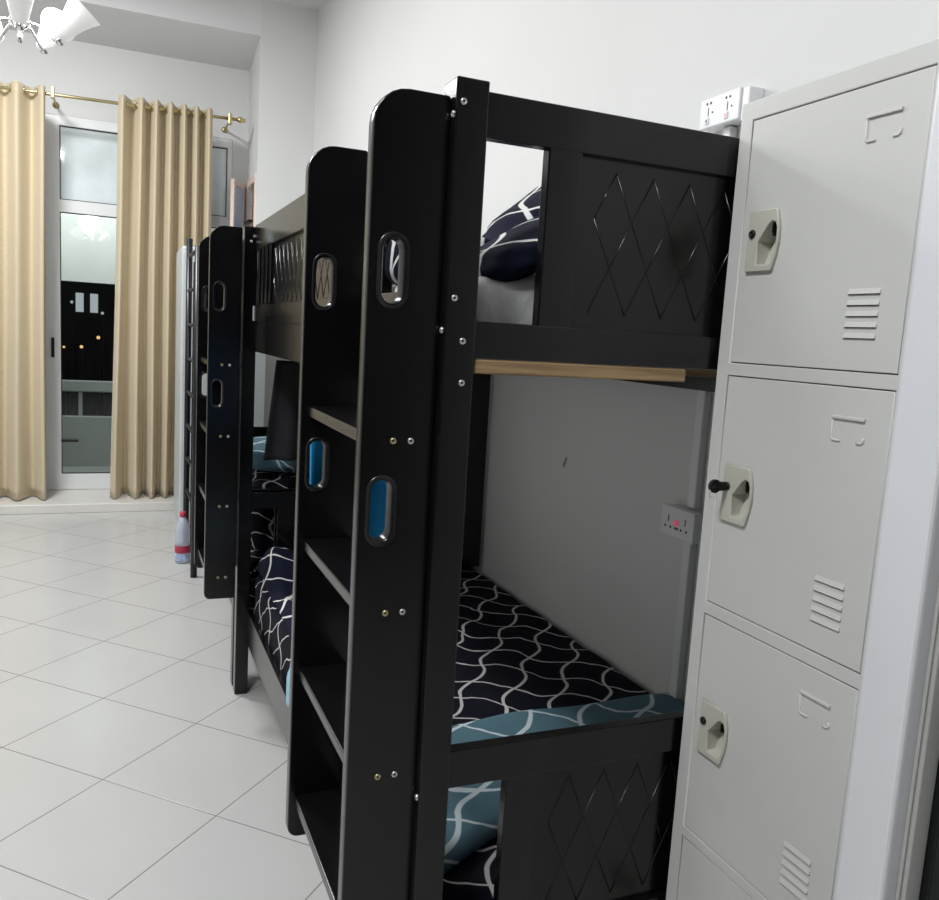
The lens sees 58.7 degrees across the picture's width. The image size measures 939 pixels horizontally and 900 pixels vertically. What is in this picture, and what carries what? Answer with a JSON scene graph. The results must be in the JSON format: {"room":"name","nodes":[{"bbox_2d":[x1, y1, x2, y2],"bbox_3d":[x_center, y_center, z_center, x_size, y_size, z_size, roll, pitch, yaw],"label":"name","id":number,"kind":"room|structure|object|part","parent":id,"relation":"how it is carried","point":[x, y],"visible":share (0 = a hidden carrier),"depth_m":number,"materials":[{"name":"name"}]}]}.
{"room":"dormitory","nodes":[
{"label":"dormitory","id":0,"kind":"room"},
{"bbox_2d":[63,466,109,472],"bbox_3d":[-2.954,0.310,6.975,6.000,0.170,1.300,0,8,-23],"label":"floor","id":1,"kind":"structure","parent":0,"point":[66,469],"depth_m":7.25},
{"bbox_2d":[62,415,111,465],"bbox_3d":[-3.167,-0.079,7.481,6.000,0.440,0.100,0,8,-23],"label":"parapet","id":2,"kind":"object","parent":1,"relation":"on","point":[93,433],"depth_m":7.35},
{"bbox_2d":[62,380,112,415],"bbox_3d":[-3.144,-0.450,7.427,6.000,0.320,0.050,0,8,-23],"label":"balcony railing","id":3,"kind":"object","parent":2,"relation":"on","point":[80,386],"visible":0.07,"depth_m":7.30,"materials":[{"name":"grey metal"}]},
{"bbox_2d":[0,28,249,489],"bbox_3d":[-3.546,-1.288,5.703,3.912,3.300,0.100,0,8,-23],"label":"wall","id":4,"kind":"structure","parent":0,"point":[76,68],"depth_m":5.90,"materials":[{"name":"white paint"}]},
{"bbox_2d":[0,489,173,514],"bbox_3d":[-3.528,0.356,5.653,3.912,0.062,0.580,0,8,-23],"label":"window sill","id":5,"kind":"structure","parent":4,"relation":"attached to","point":[83,500],"depth_m":5.81,"materials":[{"name":"stone"}]},
{"bbox_2d":[0,85,245,132],"bbox_3d":[-2.685,-2.361,5.648,2.250,0.076,0.349,0,8,-23],"label":"curtain rod","id":6,"kind":"object","parent":4,"relation":"attached to","point":[52,94],"visible":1,"depth_m":5.61,"materials":[{"name":"gold metal"}]},
{"bbox_2d":[0,81,45,499],"bbox_3d":[-3.275,-1.018,5.444,0.941,2.722,0.173,0,8,-23],"label":"curtain","id":7,"kind":"object","parent":6,"relation":"hanging from","point":[22,114],"visible":0.99,"depth_m":5.57,"materials":[{"name":"beige fabric"}]},
{"bbox_2d":[110,94,212,498],"bbox_3d":[-2.173,-1.024,5.910,0.679,2.743,0.183,0,8,-23],"label":"curtain","id":8,"kind":"object","parent":6,"relation":"hanging from","point":[164,159],"visible":0.8,"depth_m":5.86,"materials":[{"name":"beige fabric"}]},
{"bbox_2d":[45,113,231,489],"bbox_3d":[-2.792,-1.014,6.021,2.046,2.635,0.080,0,8,-23],"label":"window","id":9,"kind":"structure","parent":4,"relation":"in","point":[80,154],"depth_m":5.94,"materials":[{"name":"white metal"}]},
{"bbox_3d":[-2.975,-0.734,5.967,0.020,0.140,0.018,0,8,-23],"label":"handle","id":10,"kind":"part","parent":9,"relation":"part of","materials":[{"name":"black metal"}]},
{"bbox_3d":[-2.605,-2.010,5.958,0.590,0.520,0.006,0,8,-23],"label":"pane","id":11,"kind":"part","parent":9,"relation":"part of","materials":[{"name":"glass"}]},
{"bbox_3d":[-2.064,-2.008,6.187,0.535,0.520,0.006,0,8,-23],"label":"pane","id":12,"kind":"part","parent":9,"relation":"part of","materials":[{"name":"glass"}]},
{"bbox_2d":[61,213,214,284],"bbox_3d":[-2.816,-2.040,6.660,6.000,1.380,1.300,0,8,-23],"label":"sky","id":13,"kind":"structure","parent":0,"point":[88,243],"depth_m":7.11,"materials":[{"name":"white"}]},
{"bbox_2d":[0,510,329,899],"bbox_3d":[-1.492,1.067,1.788,4.850,0.080,9.500,0,8,-23],"label":"floor","id":14,"kind":"structure","parent":0,"point":[133,767],"depth_m":2.73,"materials":[{"name":"white tile"}]},
{"bbox_2d":[175,511,189,563],"bbox_3d":[-1.602,0.486,4.667,0.083,0.291,0.083,0,8,-23],"label":"bottle","id":15,"kind":"object","parent":14,"relation":"on","point":[182,530],"visible":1,"depth_m":4.64,"materials":[{"name":"plastic"}]},
{"bbox_2d":[183,238,198,577],"bbox_3d":[-1.518,-0.257,4.563,0.034,1.800,0.592,0,8,-23],"label":"ladder","id":16,"kind":"object","parent":14,"relation":"on","point":[190,253],"visible":0.8,"depth_m":4.70,"materials":[{"name":"black metal"}]},
{"bbox_2d":[174,246,265,524],"bbox_3d":[-1.664,-0.397,5.554,0.520,1.795,0.580,0,8,-23],"label":"tall cabinet","id":17,"kind":"object","parent":14,"relation":"on","point":[260,359],"visible":0.12,"depth_m":5.35,"materials":[{"name":"grey metal"}]},
{"bbox_3d":[-1.678,-0.380,5.256,0.254,1.680,0.016,0,8,-23],"label":"door","id":18,"kind":"part","parent":17,"relation":"part of","materials":[{"name":"grey metal"}]},
{"bbox_3d":[-1.441,-0.380,5.357,0.254,1.680,0.016,0,8,-23],"label":"door","id":19,"kind":"part","parent":17,"relation":"part of","materials":[{"name":"grey metal"}]},
{"bbox_2d":[190,226,295,685],"bbox_3d":[-0.839,-0.077,3.988,1.006,1.676,2.160,0,8,-23],"label":"bunk bed","id":20,"kind":"object","parent":14,"relation":"on","point":[219,253],"visible":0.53,"depth_m":2.84,"materials":[{"name":"black laminate"}]},
{"bbox_3d":[-1.575,-0.228,4.808,0.046,1.671,0.050,0,8,-23],"label":"post","id":21,"kind":"part","parent":20,"relation":"part of","materials":[{"name":"black laminate"}]},
{"bbox_3d":[-1.210,-0.814,4.010,0.024,0.267,1.515,0,8,-23],"label":"guard rail","id":22,"kind":"part","parent":20,"relation":"part of","materials":[{"name":"black laminate"}]},
{"bbox_3d":[-0.829,0.052,3.044,0.046,1.671,0.050,0,8,-23],"label":"post","id":23,"kind":"part","parent":20,"relation":"part of","materials":[{"name":"black laminate"}]},
{"bbox_2d":[249,545,263,604],"bbox_3d":[-0.814,0.370,4.163,0.828,0.187,1.875,0,8,-23],"label":"mattress","id":24,"kind":"object","parent":20,"relation":"on","point":[256,556],"visible":0.02,"depth_m":3.17,"materials":[{"name":"black fabric"}]},
{"bbox_2d":[251,469,309,552],"bbox_3d":[-0.641,0.223,3.469,0.575,0.306,0.470,0,8,-23],"label":"quilt","id":25,"kind":"object","parent":24,"relation":"on","point":[262,520],"visible":0.12,"depth_m":3.18,"materials":[{"name":"black fabric"}]},
{"bbox_2d":[253,436,309,472],"bbox_3d":[-0.642,0.015,3.416,0.599,0.123,0.414,0,8,-23],"label":"pillow","id":26,"kind":"object","parent":25,"relation":"on","point":[259,463],"visible":0.16,"depth_m":3.18,"materials":[{"name":"fabric"}]},
{"bbox_2d":[247,0,317,426],"bbox_3d":[-1.407,-1.371,6.320,0.508,3.550,0.600,0,8,-23],"label":"wall pier","id":27,"kind":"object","parent":14,"relation":"on","point":[282,80],"visible":0.17,"depth_m":5.88,"materials":[{"name":"white paint"}]},
{"bbox_2d":[230,173,256,227],"bbox_3d":[-1.637,-1.562,6.133,0.237,0.850,0.443,0,8,-23],"label":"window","id":28,"kind":"structure","parent":27,"relation":"attached to","point":[238,190],"depth_m":6.17,"materials":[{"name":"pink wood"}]},
{"bbox_3d":[-1.729,-1.578,6.217,0.006,0.750,0.170,4,8,5],"label":"pane","id":29,"kind":"part","parent":28,"relation":"part of","materials":[{"name":"clear glass"}]},
{"bbox_2d":[233,76,739,899],"bbox_3d":[-0.086,0.203,2.232,0.988,1.676,1.993,0,8,-23],"label":"bunk bed","id":30,"kind":"object","parent":14,"relation":"on","point":[635,215],"visible":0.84,"depth_m":1.22,"materials":[{"name":"black laminate"}]},
{"bbox_3d":[-0.798,0.064,2.971,0.046,1.671,0.050,0,8,-23],"label":"post","id":31,"kind":"part","parent":30,"relation":"part of","materials":[{"name":"black laminate"}]},
{"bbox_3d":[-0.436,0.774,2.176,0.020,0.120,1.885,0,8,-23],"label":"rail","id":32,"kind":"part","parent":30,"relation":"part of","materials":[{"name":"black laminate"}]},
{"bbox_3d":[-0.367,0.340,3.211,0.642,0.269,0.010,0,8,-23],"label":"carved panel","id":33,"kind":"part","parent":30,"relation":"part of","materials":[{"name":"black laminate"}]},
{"bbox_3d":[-0.439,-0.482,2.194,0.009,0.181,1.485,0,8,-23],"label":"guard panel","id":34,"kind":"part","parent":30,"relation":"part of","materials":[{"name":"black laminate"}]},
{"bbox_2d":[264,360,358,460],"bbox_3d":[-0.536,-0.137,2.966,0.375,0.350,0.037,0,8,-23],"label":"garment","id":35,"kind":"object","parent":30,"relation":"hanging from","point":[282,431],"visible":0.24,"depth_m":2.92,"materials":[{"name":"black fabric"}]},
{"bbox_2d":[286,668,342,777],"bbox_3d":[-0.349,0.668,1.952,0.032,0.151,0.700,0,8,-23],"label":"blanket","id":36,"kind":"object","parent":30,"relation":"hanging from","point":[288,673],"visible":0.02,"depth_m":2.25,"materials":[{"name":"blue fabric"}]},
{"bbox_3d":[-0.433,-0.522,2.174,0.024,0.267,1.515,0,8,-23],"label":"guard rail","id":37,"kind":"part","parent":30,"relation":"part of","materials":[{"name":"black laminate"}]},
{"bbox_3d":[-0.374,-0.285,2.034,0.020,0.160,1.885,0,8,-23],"label":"rail","id":38,"kind":"part","parent":30,"relation":"part of","materials":[{"name":"black laminate"}]},
{"bbox_2d":[310,441,386,536],"bbox_3d":[-0.215,0.073,1.582,0.178,0.380,0.031,0,8,-21],"label":"towel","id":39,"kind":"object","parent":30,"relation":"hanging from","point":[379,488],"visible":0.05,"depth_m":1.59,"materials":[{"name":"blue fabric"}]},
{"bbox_3d":[-0.052,0.345,1.208,0.046,1.671,0.050,0,8,-23],"label":"post","id":40,"kind":"part","parent":30,"relation":"part of","materials":[{"name":"black laminate"}]},
{"bbox_2d":[255,567,649,899],"bbox_3d":[-0.037,0.662,2.327,0.828,0.186,1.875,0,8,-23],"label":"mattress","id":41,"kind":"object","parent":30,"relation":"on","point":[510,658],"visible":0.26,"depth_m":2.28,"materials":[{"name":"black fabric"}]},
{"bbox_2d":[254,547,347,654],"bbox_3d":[-0.414,0.446,2.609,0.360,0.125,0.985,0,8,-23],"label":"quilt","id":42,"kind":"object","parent":41,"relation":"on","point":[275,567],"visible":0.19,"depth_m":2.74,"materials":[{"name":"black fabric"}]},
{"bbox_2d":[444,693,684,872],"bbox_3d":[0.213,0.651,1.737,0.821,0.028,0.511,0,8,-23],"label":"quilt","id":43,"kind":"object","parent":41,"relation":"on","point":[472,810],"visible":0.24,"depth_m":1.84,"materials":[{"name":"teal fabric"}]},
{"bbox_2d":[392,274,707,369],"bbox_3d":[0.003,-0.330,2.186,0.785,0.131,1.875,0,8,-23],"label":"mattress","id":44,"kind":"object","parent":30,"relation":"on","point":[497,301],"visible":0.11,"depth_m":1.20,"materials":[{"name":"white fabric"}]},
{"bbox_2d":[385,237,490,285],"bbox_3d":[-0.047,-0.316,1.413,0.171,0.093,0.199,0,8,-23],"label":"blanket","id":45,"kind":"object","parent":44,"relation":"on","point":[392,253],"visible":0.11,"depth_m":1.39,"materials":[{"name":"black fabric"}]},
{"bbox_2d":[479,216,538,281],"bbox_3d":[0.080,-0.303,1.272,0.216,0.142,0.184,0,8,-23],"label":"pillow","id":46,"kind":"object","parent":44,"relation":"on","point":[510,256],"visible":0.34,"depth_m":1.19,"materials":[{"name":"fabric"}]},
{"bbox_2d":[482,184,540,239],"bbox_3d":[0.167,-0.451,1.557,0.308,0.257,0.224,0,8,-23],"label":"pillow","id":47,"kind":"object","parent":44,"relation":"on","point":[528,207],"visible":0.19,"depth_m":1.49,"materials":[{"name":"fabric"}]},
{"bbox_3d":[0.386,0.623,1.433,0.642,0.269,0.010,0,8,-23],"label":"carved panel","id":48,"kind":"part","parent":30,"relation":"part of","materials":[{"name":"black laminate"}]},
{"bbox_3d":[0.440,-0.294,1.310,0.642,0.247,0.010,0,8,-23],"label":"carved panel","id":49,"kind":"part","parent":30,"relation":"part of","materials":[{"name":"black laminate"}]},
{"bbox_3d":[0.374,-0.283,2.350,0.020,0.160,1.885,0,8,-23],"label":"rail","id":50,"kind":"part","parent":30,"relation":"part of","materials":[{"name":"black laminate"}]},
{"bbox_2d":[666,39,938,899],"bbox_3d":[0.611,0.359,1.271,0.432,1.704,0.340,0,8,-23],"label":"locker","id":51,"kind":"object","parent":14,"relation":"on","point":[829,185],"visible":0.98,"depth_m":1.13,"materials":[{"name":"grey metal"}]},
{"bbox_3d":[0.375,0.436,1.288,0.005,0.086,0.062,0,8,-23],"label":"handle","id":52,"kind":"part","parent":51,"relation":"part of","materials":[{"name":"grey plastic"}]},
{"bbox_3d":[0.401,0.824,1.251,0.016,0.353,0.296,0,8,-23],"label":"door","id":53,"kind":"part","parent":51,"relation":"part of","materials":[{"name":"grey metal"}]},
{"bbox_2d":[708,479,726,497],"bbox_3d":[0.372,0.058,1.250,0.035,0.028,0.007,0,8,-23],"label":"key","id":54,"kind":"object","parent":51,"relation":"attached to","point":[714,486],"visible":1,"depth_m":1.25,"materials":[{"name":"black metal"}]},
{"bbox_2d":[708,721,726,757],"bbox_3d":[0.390,0.441,1.285,0.023,0.060,0.036,0,8,-23],"label":"handle","id":55,"kind":"object","parent":51,"relation":"on","point":[717,730],"depth_m":1.29,"materials":[{"name":"grey plastic"}]},
{"bbox_3d":[0.397,0.067,1.238,0.005,0.086,0.062,0,8,-23],"label":"handle","id":56,"kind":"part","parent":51,"relation":"part of","materials":[{"name":"grey plastic"}]},
{"bbox_2d":[731,481,752,519],"bbox_3d":[0.411,0.073,1.235,0.023,0.060,0.036,0,8,-23],"label":"handle","id":57,"kind":"object","parent":51,"relation":"on","point":[741,491],"depth_m":1.24,"materials":[{"name":"grey plastic"}]},
{"bbox_3d":[0.418,-0.298,1.189,0.005,0.086,0.062,0,8,-23],"label":"handle","id":58,"kind":"part","parent":51,"relation":"part of","materials":[{"name":"grey plastic"}]},
{"bbox_2d":[757,221,779,264],"bbox_3d":[0.433,-0.293,1.186,0.023,0.060,0.036,0,8,-23],"label":"handle","id":59,"kind":"object","parent":51,"relation":"on","point":[768,232],"depth_m":1.19,"materials":[{"name":"grey plastic"}]},
{"bbox_3d":[0.423,0.454,1.202,0.016,0.356,0.296,0,8,-23],"label":"door","id":60,"kind":"part","parent":51,"relation":"part of","materials":[{"name":"grey metal"}]},
{"bbox_3d":[0.445,0.083,1.152,0.016,0.350,0.296,0,8,-23],"label":"door","id":61,"kind":"part","parent":51,"relation":"part of","materials":[{"name":"grey metal"}]},
{"bbox_3d":[0.467,-0.283,1.103,0.016,0.348,0.296,0,8,-23],"label":"door","id":62,"kind":"part","parent":51,"relation":"part of","materials":[{"name":"white metal"}]},
{"bbox_2d":[270,0,323,9],"bbox_3d":[-1.165,-2.481,1.033,4.850,0.080,8.900,0,8,-23],"label":"ceiling","id":63,"kind":"structure","parent":0,"point":[310,4],"depth_m":5.75,"materials":[{"name":"white paint"}]},
{"bbox_2d":[0,0,99,53],"bbox_3d":[-1.308,-1.923,2.421,0.436,1.410,0.429,0,8,-23],"label":"chandelier","id":64,"kind":"object","parent":63,"relation":"hanging from","point":[57,27],"visible":1,"depth_m":2.52,"materials":[{"name":"silver metal"}]},
{"bbox_3d":[-1.502,-1.330,2.582,0.120,0.144,0.126,0,8,-23],"label":"lamp shade","id":65,"kind":"part","parent":64,"relation":"part of","materials":[{"name":"white glass"}]},
{"bbox_3d":[-1.407,-1.260,2.467,0.027,0.060,0.107,10,10,41],"label":"arm","id":66,"kind":"part","parent":64,"relation":"part of","materials":[{"name":"silver metal"}]},
{"bbox_3d":[-1.420,-1.272,2.548,0.107,0.060,0.027,7,9,28],"label":"arm","id":67,"kind":"part","parent":64,"relation":"part of","materials":[{"name":"silver metal"}]},
{"bbox_3d":[-1.318,-1.254,2.456,0.028,0.060,0.106,0,8,-23],"label":"arm","id":68,"kind":"part","parent":64,"relation":"part of","materials":[{"name":"silver metal"}]},
{"bbox_3d":[-1.277,-1.289,2.376,0.110,0.144,0.140,0,8,-23],"label":"lamp shade","id":69,"kind":"part","parent":64,"relation":"part of","materials":[{"name":"white glass"}]},
{"bbox_3d":[-1.348,-1.273,2.590,0.028,0.060,0.106,5,8,13],"label":"arm","id":70,"kind":"part","parent":64,"relation":"part of","materials":[{"name":"silver metal"}]},
{"bbox_3d":[-1.284,-1.262,2.535,0.106,0.060,0.028,3,8,-4],"label":"arm","id":71,"kind":"part","parent":64,"relation":"part of","materials":[{"name":"silver metal"}]},
{"bbox_3d":[-1.321,-1.331,2.673,0.111,0.144,0.132,0,8,-23],"label":"lamp shade","id":72,"kind":"part","parent":64,"relation":"part of","materials":[{"name":"white glass"}]},
{"bbox_3d":[-1.195,-1.305,2.533,0.139,0.144,0.108,0,8,-23],"label":"lamp shade","id":73,"kind":"part","parent":64,"relation":"part of","materials":[{"name":"white glass"}]},
{"bbox_2d":[0,0,260,70],"bbox_3d":[-3.347,-2.990,5.241,3.912,0.445,0.600,0,8,-23],"label":"ceiling beam","id":74,"kind":"structure","parent":63,"relation":"attached to","point":[224,33],"depth_m":5.66,"materials":[{"name":"white paint"}]},
{"bbox_2d":[313,0,938,702],"bbox_3d":[-0.065,-0.930,3.621,0.100,3.550,5.520,0,8,-23],"label":"wall","id":75,"kind":"structure","parent":0,"point":[580,473],"depth_m":2.48,"materials":[{"name":"white paint"}]},
{"bbox_2d":[660,503,702,544],"bbox_3d":[0.522,0.179,2.038,0.048,0.075,0.130,0,8,-23],"label":"outlet","id":76,"kind":"object","parent":75,"relation":"attached to","point":[680,522],"visible":0.98,"depth_m":2.02,"materials":[{"name":"white plastic"}]},
{"bbox_2d":[669,542,696,700],"bbox_3d":[0.526,0.424,2.061,0.022,0.414,0.028,0,8,-23],"label":"cable trunking","id":77,"kind":"object","parent":75,"relation":"attached to","point":[689,551],"visible":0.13,"depth_m":2.05,"materials":[{"name":"white plastic"}]},
{"bbox_2d":[687,126,736,508],"bbox_3d":[0.569,-0.298,1.964,0.022,0.884,0.028,0,8,-23],"label":"cable trunking","id":78,"kind":"object","parent":75,"relation":"attached to","point":[703,397],"visible":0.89,"depth_m":1.99,"materials":[{"name":"white plastic"}]},
{"bbox_2d":[699,87,743,132],"bbox_3d":[0.583,-0.770,1.898,0.048,0.068,0.137,0,8,-23],"label":"outlet","id":79,"kind":"object","parent":75,"relation":"attached to","point":[718,112],"visible":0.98,"depth_m":1.89,"materials":[{"name":"white plastic"}]},
{"bbox_2d":[740,86,763,120],"bbox_3d":[0.618,-0.755,1.826,0.040,0.070,0.025,0,8,-23],"label":"junction box","id":80,"kind":"object","parent":75,"relation":"attached to","point":[750,93],"visible":0.58,"depth_m":1.81,"materials":[{"name":"white plastic"}]},
{"bbox_2d":[834,72,938,899],"bbox_3d":[0.957,-0.525,1.052,0.920,3.550,0.068,0,8,-23],"label":"wall","id":81,"kind":"structure","parent":0,"point":[906,579],"depth_m":0.96,"materials":[{"name":"white paint"}]},
{"bbox_2d":[895,582,938,899],"bbox_3d":[0.546,0.099,0.934,0.030,2.300,0.010,0,8,-23],"label":"trim","id":82,"kind":"structure","parent":81,"relation":"attached to","point":[926,758],"depth_m":0.97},
{"bbox_2d":[919,760,938,899],"bbox_3d":[0.938,0.108,1.096,0.818,2.275,0.020,0,8,-23],"label":"door","id":83,"kind":"structure","parent":81,"relation":"in","point":[929,890],"depth_m":0.98,"materials":[{"name":"black wood"}]},
{"label":"outside","id":84,"kind":"structure","parent":0,"visible":0},
{"bbox_2d":[62,346,65,414],"bbox_3d":[-13.227,-0.223,27.291,0.092,6.330,0.092,3,8,-1],"label":"street lamp","id":85,"kind":"object","parent":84,"point":[63,348],"visible":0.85,"depth_m":26.96,"materials":[{"name":"black metal"}]},
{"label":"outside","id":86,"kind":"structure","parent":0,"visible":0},
{"bbox_2d":[80,345,82,415],"bbox_3d":[-12.881,-0.283,27.757,0.110,6.365,0.110,0,8,-23],"label":"street lamp","id":87,"kind":"object","parent":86,"point":[81,346],"visible":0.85,"depth_m":27.39,"materials":[{"name":"black metal"}]},
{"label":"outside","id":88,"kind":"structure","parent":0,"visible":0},
{"bbox_2d":[96,336,99,415],"bbox_3d":[-12.527,-0.487,28.204,0.120,6.690,0.120,0,8,-23],"label":"street lamp","id":89,"kind":"object","parent":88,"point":[97,337],"visible":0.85,"depth_m":27.88,"materials":[{"name":"black metal"}]},
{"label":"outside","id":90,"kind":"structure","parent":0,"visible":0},
{"bbox_2d":[101,312,103,415],"bbox_3d":[-12.508,-0.926,28.471,0.100,7.490,0.100,0,8,-23],"label":"street lamp","id":91,"kind":"object","parent":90,"point":[102,313],"visible":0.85,"depth_m":28.14,"materials":[{"name":"black metal"}]},
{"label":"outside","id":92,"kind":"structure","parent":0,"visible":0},
{"bbox_2d":[70,301,73,414],"bbox_3d":[-13.481,-1.124,28.357,0.100,7.800,0.100,0,8,-23],"label":"street lamp","id":93,"kind":"object","parent":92,"point":[71,302],"visible":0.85,"depth_m":28.05,"materials":[{"name":"black metal"}]},
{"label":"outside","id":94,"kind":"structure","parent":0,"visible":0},
{"bbox_2d":[61,281,114,415],"bbox_3d":[-18.469,-6.169,32.879,22.000,16.000,8.050,0,8,-23],"label":"building","id":95,"kind":"structure","parent":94,"point":[89,300],"depth_m":30.73,"materials":[{"name":"black"}]}
]}

